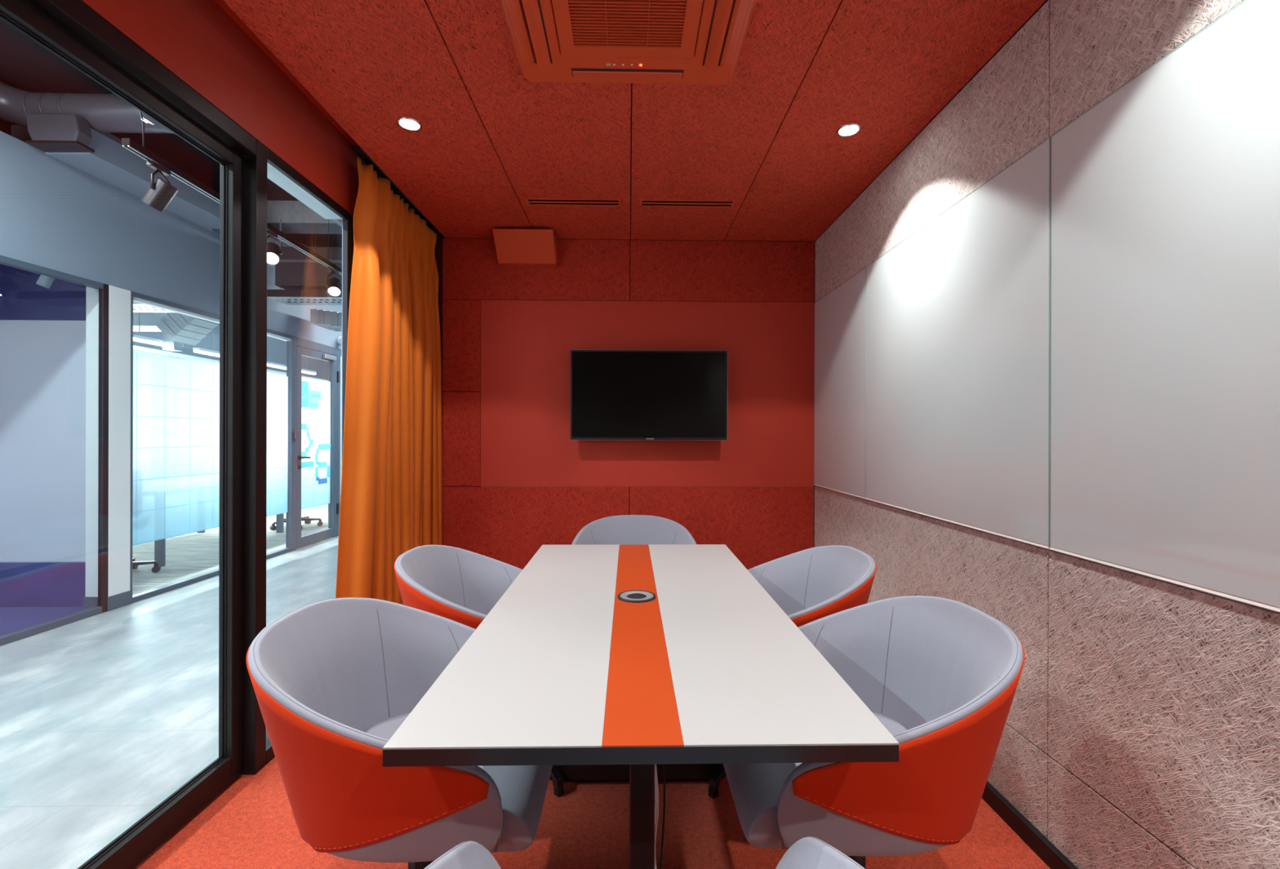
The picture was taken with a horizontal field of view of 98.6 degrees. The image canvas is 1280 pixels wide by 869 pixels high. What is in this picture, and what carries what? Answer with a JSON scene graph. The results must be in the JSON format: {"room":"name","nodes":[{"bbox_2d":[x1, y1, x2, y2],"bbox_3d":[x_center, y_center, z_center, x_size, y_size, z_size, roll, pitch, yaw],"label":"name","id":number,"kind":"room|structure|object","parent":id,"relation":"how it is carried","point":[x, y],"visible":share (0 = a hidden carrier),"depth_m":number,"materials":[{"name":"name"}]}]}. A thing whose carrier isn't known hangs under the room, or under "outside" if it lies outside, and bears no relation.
{"room":"office","nodes":[
{"label":"office","id":0,"kind":"room"},
{"bbox_2d":[0,119,16,135],"bbox_3d":[-4.723,-2.062,3.937,0.060,0.540,14.100,0,0,1],"label":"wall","id":1,"kind":"structure","parent":0,"point":[5,126],"depth_m":4.08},
{"bbox_2d":[0,263,85,562],"bbox_3d":[-4.419,-0.211,4.176,0.930,3.000,0.072,0,0,-1],"label":"wall","id":2,"kind":"structure","parent":0,"point":[42,362],"depth_m":4.14,"materials":[{"name":"grey paint"}]},
{"bbox_2d":[0,561,85,607],"bbox_3d":[-4.421,1.124,4.132,0.870,0.330,0.029,0,0,-1],"label":"trim","id":3,"kind":"structure","parent":2,"relation":"attached to","point":[22,584],"depth_m":4.12,"materials":[{"name":"paint"}]},
{"bbox_2d":[85,284,130,597],"bbox_3d":[-3.970,0.048,4.114,0.178,2.285,0.176,0,0,-1],"label":"column","id":4,"kind":"structure","parent":2,"relation":"attached to","point":[119,299],"depth_m":4.06,"materials":[{"name":"beige paint"}]},
{"bbox_2d":[11,124,282,340],"bbox_3d":[-7.457,-2.269,8.553,6.620,0.100,9.000,0,0,-1],"label":"ceiling","id":5,"kind":"structure","parent":0,"point":[20,132],"depth_m":4.11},
{"bbox_2d":[133,312,183,346],"bbox_3d":[-5.315,-1.601,5.910,0.080,1.225,0.930,0,0,-1],"label":"lamp","id":6,"kind":"object","parent":5,"relation":"hanging from","point":[135,338],"visible":0.27,"depth_m":5.90,"materials":[{"name":"white paint"}]},
{"bbox_2d":[133,337,162,346],"bbox_3d":[-5.317,-1.001,5.910,0.060,0.025,0.930,0,0,-1],"label":"diffuser","id":7,"kind":"object","parent":6,"relation":"attached to","point":[147,340],"depth_m":5.95,"materials":[{"name":"white plastic"}]},
{"bbox_2d":[192,328,219,357],"bbox_3d":[-5.333,-1.148,6.725,0.080,0.344,0.416,0,0,-1],"label":"lamp","id":8,"kind":"object","parent":5,"relation":"hanging from","point":[207,352],"depth_m":6.77,"materials":[{"name":"white paint"}]},
{"bbox_2d":[266,361,286,369],"bbox_3d":[-5.360,-1.008,8.071,0.080,0.066,0.431,0,0,-1],"label":"lamp","id":9,"kind":"object","parent":5,"relation":"hanging from","point":[268,364],"depth_m":8.08,"materials":[{"name":"white paint"}]},
{"bbox_2d":[193,350,315,374],"bbox_3d":[-5.356,-1.001,7.854,0.060,0.025,2.480,0,0,-1],"label":"diffuser","id":10,"kind":"object","parent":9,"relation":"attached to","point":[211,353],"depth_m":7.95,"materials":[{"name":"white plastic"}]},
{"bbox_2d":[301,356,316,374],"bbox_3d":[-5.376,-1.110,8.882,0.080,0.267,0.408,0,0,-1],"label":"lamp","id":11,"kind":"object","parent":5,"relation":"hanging from","point":[303,371],"depth_m":8.90,"materials":[{"name":"white paint"}]},
{"bbox_2d":[133,349,176,359],"bbox_3d":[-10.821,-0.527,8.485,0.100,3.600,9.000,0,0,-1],"label":"ceiling light","id":12,"kind":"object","parent":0,"point":[134,350],"depth_m":12.29,"materials":[{"name":"white paint"}]},
{"bbox_2d":[0,130,342,349],"bbox_3d":[-3.955,-1.475,3.924,0.120,0.760,14.100,0,0,1],"label":"wall","id":13,"kind":"structure","parent":0,"point":[55,215],"depth_m":4.03,"materials":[{"name":"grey paint"}]},
{"bbox_2d":[0,254,108,645],"bbox_3d":[-3.944,0.098,2.401,0.062,2.385,3.255,0,0,1],"label":"window","id":14,"kind":"structure","parent":13,"relation":"in","point":[103,447],"depth_m":3.98,"materials":[{"name":"grey metal"}]},
{"bbox_2d":[133,302,174,312],"bbox_3d":[-4.895,-1.147,4.843,1.624,0.070,0.324,0,0,-1],"label":"cable tray","id":15,"kind":"object","parent":13,"relation":"attached to","point":[137,307],"visible":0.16,"depth_m":4.90,"materials":[{"name":"metal"}]},
{"bbox_2d":[44,127,306,246],"bbox_3d":[-3.687,-1.918,7.237,0.300,0.193,7.265,0,0,1],"label":"air duct","id":16,"kind":"object","parent":13,"relation":"attached to","point":[111,162],"visible":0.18,"depth_m":3.98,"materials":[{"name":"grey metal"}]},
{"bbox_2d":[211,228,219,233],"bbox_3d":[-3.717,-1.830,5.195,0.210,0.018,0.550,0,0,1],"label":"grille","id":17,"kind":"object","parent":16,"relation":"attached to","point":[217,230],"depth_m":4.93,"materials":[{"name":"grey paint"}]},
{"bbox_2d":[129,291,297,603],"bbox_3d":[-3.896,0.098,5.185,0.062,2.385,1.975,0,0,1],"label":"window","id":18,"kind":"structure","parent":13,"relation":"in","point":[175,403],"depth_m":4.75,"materials":[{"name":"grey glass"}]},
{"bbox_2d":[337,337,342,345],"bbox_3d":[-3.772,-1.186,7.018,0.140,0.127,0.126,0,0,1],"label":"security camera","id":19,"kind":"object","parent":13,"relation":"attached to","point":[339,339],"visible":0.41,"depth_m":6.98,"materials":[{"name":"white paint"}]},
{"bbox_2d":[0,17,342,247],"bbox_3d":[-3.288,-2.368,3.935,3.370,0.080,14.400,0,0,-1],"label":"ceiling","id":20,"kind":"structure","parent":0,"point":[25,64],"depth_m":3.71,"materials":[{"name":"black paint"}]},
{"bbox_2d":[0,81,173,152],"bbox_3d":[-3.056,-2.076,3.538,2.820,0.464,0.476,0,0,-1],"label":"duct","id":21,"kind":"object","parent":20,"relation":"hanging from","point":[54,122],"visible":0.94,"depth_m":3.54,"materials":[{"name":"grey metal"}]},
{"bbox_2d":[25,113,94,152],"bbox_3d":[-3.729,-1.942,3.539,0.334,0.194,0.115,0,0,-1],"label":"outlet","id":22,"kind":"object","parent":21,"relation":"attached to","point":[48,132],"depth_m":3.49,"materials":[{"name":"metal"}]},
{"bbox_2d":[121,111,342,275],"bbox_3d":[-2.478,-1.839,3.646,0.042,0.964,2.111,0,0,-3],"label":"track","id":23,"kind":"object","parent":20,"relation":"hanging from","point":[130,144],"visible":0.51,"depth_m":3.01,"materials":[{"name":"metal"}]},
{"bbox_2d":[140,160,178,212],"bbox_3d":[-2.425,-1.244,2.782,0.153,0.234,0.122,0,0,-1],"label":"track spotlight","id":24,"kind":"object","parent":23,"relation":"attached to","point":[160,193],"visible":1,"depth_m":2.75,"materials":[{"name":"metal"}]},
{"bbox_2d":[266,229,282,265],"bbox_3d":[-2.465,-1.246,3.689,0.119,0.231,0.163,0,0,-44],"label":"track spotlight","id":25,"kind":"object","parent":23,"relation":"attached to","point":[273,251],"visible":0.62,"depth_m":3.67,"materials":[{"name":"metal"}]},
{"bbox_2d":[325,266,342,297],"bbox_3d":[-2.510,-1.245,4.526,0.131,0.232,0.158,0,0,-1],"label":"track spotlight","id":26,"kind":"object","parent":23,"relation":"attached to","point":[335,285],"visible":0.98,"depth_m":4.50,"materials":[{"name":"metal"}]},
{"bbox_2d":[310,309,342,331],"bbox_3d":[-2.718,-1.749,6.347,1.910,1.156,0.412,0,0,-1],"label":"flexible duct","id":27,"kind":"object","parent":20,"relation":"hanging from","point":[329,320],"visible":0.2,"depth_m":6.13,"materials":[{"name":"metal"}]},
{"bbox_2d":[176,340,286,376],"bbox_3d":[-7.360,-0.518,13.005,7.000,3.600,0.100,0,0,-1],"label":"wall","id":28,"kind":"structure","parent":0,"point":[177,357],"depth_m":12.90,"materials":[{"name":"white paint"}]},
{"bbox_2d":[133,312,218,351],"bbox_3d":[-5.521,-1.228,6.114,1.598,0.588,0.354,0,0,-1],"label":"ventilation duct","id":29,"kind":"object","parent":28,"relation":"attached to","point":[177,329],"visible":0.48,"depth_m":5.97,"materials":[{"name":"metal"}]},
{"bbox_2d":[133,324,328,381],"bbox_3d":[-6.619,-1.427,8.569,0.300,0.580,8.800,0,0,-1],"label":"trim","id":30,"kind":"structure","parent":28,"relation":"attached to","point":[276,348],"depth_m":8.46,"materials":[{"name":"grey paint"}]},
{"bbox_2d":[80,0,414,222],"bbox_3d":[-1.402,-1.325,1.022,0.290,0.398,5.700,0,0,-1],"label":"wall","id":31,"kind":"structure","parent":0,"point":[205,44],"depth_m":2.02,"materials":[{"name":"red paint"}]},
{"bbox_2d":[0,0,244,868],"bbox_3d":[-1.510,0.114,1.204,0.050,2.340,1.768,0,0,-1],"label":"door frame","id":32,"kind":"structure","parent":31,"relation":"in","point":[136,843],"depth_m":2.02,"materials":[{"name":"black metal"}]},
{"bbox_2d":[28,0,256,155],"bbox_3d":[-1.475,-1.092,0.182,0.112,0.063,3.824,0,0,-1],"label":"trim","id":33,"kind":"structure","parent":31,"relation":"attached to","point":[76,15],"depth_m":1.62,"materials":[{"name":"black metal"}]},
{"bbox_2d":[330,218,342,226],"bbox_3d":[-1.620,-1.725,3.968,0.030,1.198,14.400,0,0,-1],"label":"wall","id":34,"kind":"structure","parent":0,"point":[336,221],"depth_m":2.92,"materials":[{"name":"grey paint"}]},
{"bbox_2d":[266,200,342,234],"bbox_3d":[-2.848,-2.217,5.644,2.420,0.220,0.300,0,0,-1],"label":"beam","id":35,"kind":"structure","parent":34,"relation":"attached to","point":[295,216],"depth_m":5.49,"materials":[{"name":"concrete"}]},
{"bbox_2d":[266,218,342,305],"bbox_3d":[-2.639,-1.707,5.408,1.854,0.800,0.324,0,0,-1],"label":"cable tray","id":36,"kind":"object","parent":35,"relation":"hanging from","point":[296,297],"visible":0.36,"depth_m":5.25,"materials":[{"name":"metal"}]},
{"bbox_2d":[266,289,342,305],"bbox_3d":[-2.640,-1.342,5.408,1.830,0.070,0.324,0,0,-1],"label":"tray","id":37,"kind":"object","parent":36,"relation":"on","point":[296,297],"depth_m":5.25,"materials":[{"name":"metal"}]},
{"bbox_2d":[267,297,342,305],"bbox_3d":[-2.640,-1.309,5.408,1.854,0.004,0.320,0,0,-1],"label":"tray","id":38,"kind":"object","parent":36,"relation":"on","point":[286,300],"depth_m":5.38,"materials":[{"name":"metal"}]},
{"bbox_2d":[275,246,342,289],"bbox_3d":[-2.910,-1.617,5.668,1.280,0.380,0.790,0,0,-1],"label":"equipment box","id":39,"kind":"object","parent":36,"relation":"attached to","point":[295,270],"visible":0.27,"depth_m":5.29,"materials":[{"name":"grey paint"}]},
{"bbox_2d":[341,219,342,475],"bbox_3d":[-1.619,0.086,7.021,0.044,2.420,8.295,0,0,-1],"label":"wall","id":40,"kind":"structure","parent":0,"point":[342,220],"depth_m":2.87,"materials":[{"name":"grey paint"}]},
{"bbox_2d":[240,139,353,775],"bbox_3d":[-1.533,0.086,2.932,0.112,2.420,1.676,0,0,-1],"label":"window","id":41,"kind":"structure","parent":40,"relation":"in","point":[257,749],"depth_m":2.10,"materials":[{"name":"metal"}]},
{"bbox_2d":[0,503,1050,868],"bbox_3d":[-4.708,1.318,4.907,11.988,0.061,16.400,0,0,-1],"label":"floor","id":42,"kind":"structure","parent":0,"point":[104,717],"depth_m":2.11,"materials":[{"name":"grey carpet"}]},
{"bbox_2d":[83,591,131,611],"bbox_3d":[-3.974,1.240,4.114,0.195,0.100,0.187,0,0,-1],"label":"baseboard","id":43,"kind":"structure","parent":42,"relation":"on","point":[123,599],"depth_m":4.06,"materials":[{"name":"grey plastic"}]},
{"bbox_2d":[132,558,160,573],"bbox_3d":[-4.745,0.798,4.998,0.596,0.980,0.626,0,0,-35],"label":"swivel chair","id":44,"kind":"object","parent":42,"relation":"on","point":[156,568],"visible":0.17,"depth_m":5.13,"materials":[{"name":"metal"}]},
{"bbox_2d":[154,513,284,567],"bbox_3d":[-5.138,0.905,6.234,1.180,0.725,2.030,0,0,-1],"label":"work table","id":45,"kind":"object","parent":42,"relation":"on","point":[159,545],"visible":0.17,"depth_m":5.29,"materials":[{"name":"white paint"}]},
{"bbox_2d":[270,516,323,530],"bbox_3d":[-4.756,0.798,7.664,0.596,0.980,0.626,0,0,-21],"label":"swivel chair","id":46,"kind":"object","parent":42,"relation":"on","point":[307,520],"visible":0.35,"depth_m":7.71,"materials":[{"name":"metal"}]},
{"bbox_2d":[245,597,552,868],"bbox_3d":[-0.576,0.886,1.463,0.754,0.826,0.737,0,0,23],"label":"tub chair","id":47,"kind":"object","parent":42,"relation":"on","point":[333,681],"visible":0.76,"depth_m":1.23,"materials":[{"name":"grey fabric"}]},
{"bbox_2d":[394,545,564,797],"bbox_3d":[-0.610,0.886,2.248,0.696,0.826,0.686,0,0,-1],"label":"tub chair","id":48,"kind":"object","parent":42,"relation":"on","point":[460,585],"visible":0.28,"depth_m":2.39,"materials":[{"name":"orange fabric"}]},
{"bbox_2d":[571,515,696,545],"bbox_3d":[-0.031,0.887,2.917,0.686,0.826,0.696,0,0,-1],"label":"tub chair","id":49,"kind":"object","parent":42,"relation":"on","point":[620,529],"visible":0.16,"depth_m":3.18,"materials":[{"name":"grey fabric"}]},
{"bbox_2d":[382,544,898,868],"bbox_3d":[-0.013,0.930,1.895,0.930,0.740,1.810,0,0,-1],"label":"meeting table","id":50,"kind":"object","parent":42,"relation":"on","point":[580,679],"visible":0.96,"depth_m":1.30,"materials":[{"name":"white laminate"}]},
{"bbox_2d":[617,590,655,603],"bbox_3d":[-0.011,0.557,1.896,0.131,0.008,0.131,0,0,-1],"label":"port","id":51,"kind":"object","parent":50,"relation":"on","point":[632,596],"visible":1,"depth_m":1.89,"materials":[{"name":"silver plastic"}]},
{"bbox_2d":[654,764,658,868],"bbox_3d":[0.039,0.961,1.424,0.018,0.613,0.032,0,0,-1],"label":"cable","id":52,"kind":"object","parent":50,"relation":"hanging from","point":[656,789],"visible":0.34,"depth_m":1.41,"materials":[{"name":"beige paint"}]},
{"bbox_2d":[658,764,665,868],"bbox_3d":[0.054,0.954,1.471,0.028,0.599,0.006,0,0,-1],"label":"cable","id":53,"kind":"object","parent":50,"relation":"hanging from","point":[664,766],"visible":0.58,"depth_m":1.47,"materials":[{"name":"plastic"}]},
{"bbox_2d":[424,836,864,868],"bbox_3d":[0.005,0.887,0.721,0.686,0.826,0.696,0,0,-1],"label":"tub chair","id":54,"kind":"object","parent":42,"relation":"on","point":[809,852],"visible":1,"depth_m":0.92,"materials":[{"name":"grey fabric"}]},
{"bbox_2d":[708,545,876,799],"bbox_3d":[0.572,0.889,2.252,0.696,0.826,0.686,0,0,-1],"label":"tub chair","id":55,"kind":"object","parent":42,"relation":"on","point":[809,585],"visible":0.34,"depth_m":2.40,"materials":[{"name":"orange fabric"}]},
{"bbox_2d":[723,595,1024,868],"bbox_3d":[0.569,0.889,1.486,0.755,0.826,0.739,0,0,-26],"label":"tub chair","id":56,"kind":"object","parent":42,"relation":"on","point":[941,675],"visible":0.81,"depth_m":1.26,"materials":[{"name":"orange fabric"}]},
{"bbox_2d":[433,230,816,569],"bbox_3d":[-0.183,-0.093,3.847,2.988,2.785,0.101,0,0,-1],"label":"wall","id":57,"kind":"structure","parent":0,"point":[515,481],"depth_m":3.80,"materials":[{"name":"red fabric"}]},
{"bbox_2d":[492,228,557,266],"bbox_3d":[-0.759,-1.237,3.663,0.390,0.173,0.243,0,0,-1],"label":"wall speaker","id":58,"kind":"object","parent":57,"relation":"attached to","point":[513,247],"visible":1,"depth_m":3.63,"materials":[{"name":"red paint"}]},
{"bbox_2d":[570,349,728,440],"bbox_3d":[0.060,-0.263,3.733,1.049,0.600,0.136,0,0,-1],"label":"television","id":59,"kind":"object","parent":57,"relation":"attached to","point":[615,394],"visible":1,"depth_m":3.67,"materials":[{"name":"black plastic"}]},
{"bbox_2d":[223,0,1048,241],"bbox_3d":[0.020,-1.370,1.050,2.600,0.050,5.600,0,0,-1],"label":"ceiling","id":60,"kind":"structure","parent":0,"point":[491,138],"depth_m":2.28,"materials":[{"name":"red fabric"}]},
{"bbox_2d":[335,145,442,604],"bbox_3d":[-1.370,-0.059,3.144,0.149,2.688,1.240,0,0,-1],"label":"curtain","id":61,"kind":"object","parent":60,"relation":"hanging from","point":[391,493],"visible":0.88,"depth_m":2.92,"materials":[{"name":"orange fabric"}]},
{"bbox_2d":[396,117,422,131],"bbox_3d":[-1.000,-1.345,2.389,0.102,0.004,0.102,0,0,-1],"label":"recessed light","id":62,"kind":"object","parent":60,"relation":"in","point":[406,123],"visible":1,"depth_m":2.39,"materials":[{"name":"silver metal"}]},
{"bbox_2d":[524,198,622,205],"bbox_3d":[-0.383,-1.344,3.183,0.554,0.006,0.084,0,0,-1],"label":"ceiling vent","id":63,"kind":"object","parent":60,"relation":"in","point":[548,202],"visible":1,"depth_m":3.18,"materials":[{"name":"metal"}]},
{"bbox_2d":[498,0,755,84],"bbox_3d":[-0.038,-1.309,1.665,0.794,0.070,0.794,0,0,-1],"label":"air conditioner","id":64,"kind":"object","parent":60,"relation":"attached to","point":[601,41],"visible":1,"depth_m":1.80,"materials":[{"name":"red paint"}]},
{"bbox_2d":[551,0,702,57],"bbox_3d":[-0.038,-1.299,1.665,0.452,0.007,0.452,0,0,-1],"label":"grille","id":65,"kind":"object","parent":64,"relation":"attached to","point":[594,28],"depth_m":1.76,"materials":[{"name":"red paint"}]},
{"bbox_2d":[638,199,736,207],"bbox_3d":[0.273,-1.342,3.196,0.558,0.006,0.084,0,0,-1],"label":"ceiling vent","id":66,"kind":"object","parent":60,"relation":"in","point":[642,202],"visible":1,"depth_m":3.19,"materials":[{"name":"metal"}]},
{"bbox_2d":[836,123,861,137],"bbox_3d":[0.920,-1.341,2.428,0.102,0.004,0.102,0,0,-1],"label":"recessed light","id":67,"kind":"object","parent":60,"relation":"in","point":[848,130],"visible":1,"depth_m":2.42,"materials":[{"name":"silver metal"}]},
{"bbox_2d":[814,0,1279,868],"bbox_3d":[1.317,-0.019,1.077,0.100,2.645,5.600,0,0,-1],"label":"wall","id":68,"kind":"structure","parent":0,"point":[1141,731],"depth_m":1.56,"materials":[{"name":"pink wood"}]},
{"bbox_2d":[813,267,866,498],"bbox_3d":[1.221,-0.279,3.407,0.012,1.262,0.825,0,0,-1],"label":"board","id":69,"kind":"object","parent":68,"relation":"attached to","point":[840,316],"visible":1,"depth_m":3.33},
{"bbox_2d":[865,137,1050,549],"bbox_3d":[1.242,-0.279,2.337,0.012,1.262,1.305,0,0,-1],"label":"board","id":70,"kind":"object","parent":68,"relation":"attached to","point":[957,421],"visible":1,"depth_m":2.07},
{"bbox_2d":[982,781,1078,868],"bbox_3d":[1.253,1.272,1.075,0.022,0.062,5.500,0,0,-1],"label":"baseboard","id":71,"kind":"structure","parent":68,"relation":"attached to","point":[1045,850],"depth_m":1.75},
{"bbox_2d":[1049,0,1279,612],"bbox_3d":[1.269,-0.279,1.033,0.012,1.262,1.295,0,0,-1],"label":"board","id":72,"kind":"object","parent":68,"relation":"attached to","point":[1165,441],"visible":1,"depth_m":1.29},
{"bbox_3d":[-3.871,0.098,9.023,0.265,2.385,3.902,0,0,-1],"label":"wall","id":73,"kind":"structure","parent":0,"visible":0},
{"bbox_2d":[293,337,342,548],"bbox_3d":[-3.848,0.098,6.595,0.130,2.385,0.955,0,0,1],"label":"door","id":74,"kind":"structure","parent":73,"relation":"in","point":[317,434],"depth_m":6.64,"materials":[{"name":"glass"}]},
{"bbox_3d":[-4.428,-1.726,0.561,0.880,0.070,7.300,0,0,-1],"label":"ceiling","id":75,"kind":"structure","parent":0,"visible":0},
{"bbox_2d":[35,275,54,288],"bbox_3d":[-4.165,-1.359,3.872,0.113,0.662,0.068,0,0,-38],"label":"spotlight","id":76,"kind":"object","parent":75,"relation":"hanging from","point":[46,282],"visible":0.28,"depth_m":3.85,"materials":[{"name":"metal"}]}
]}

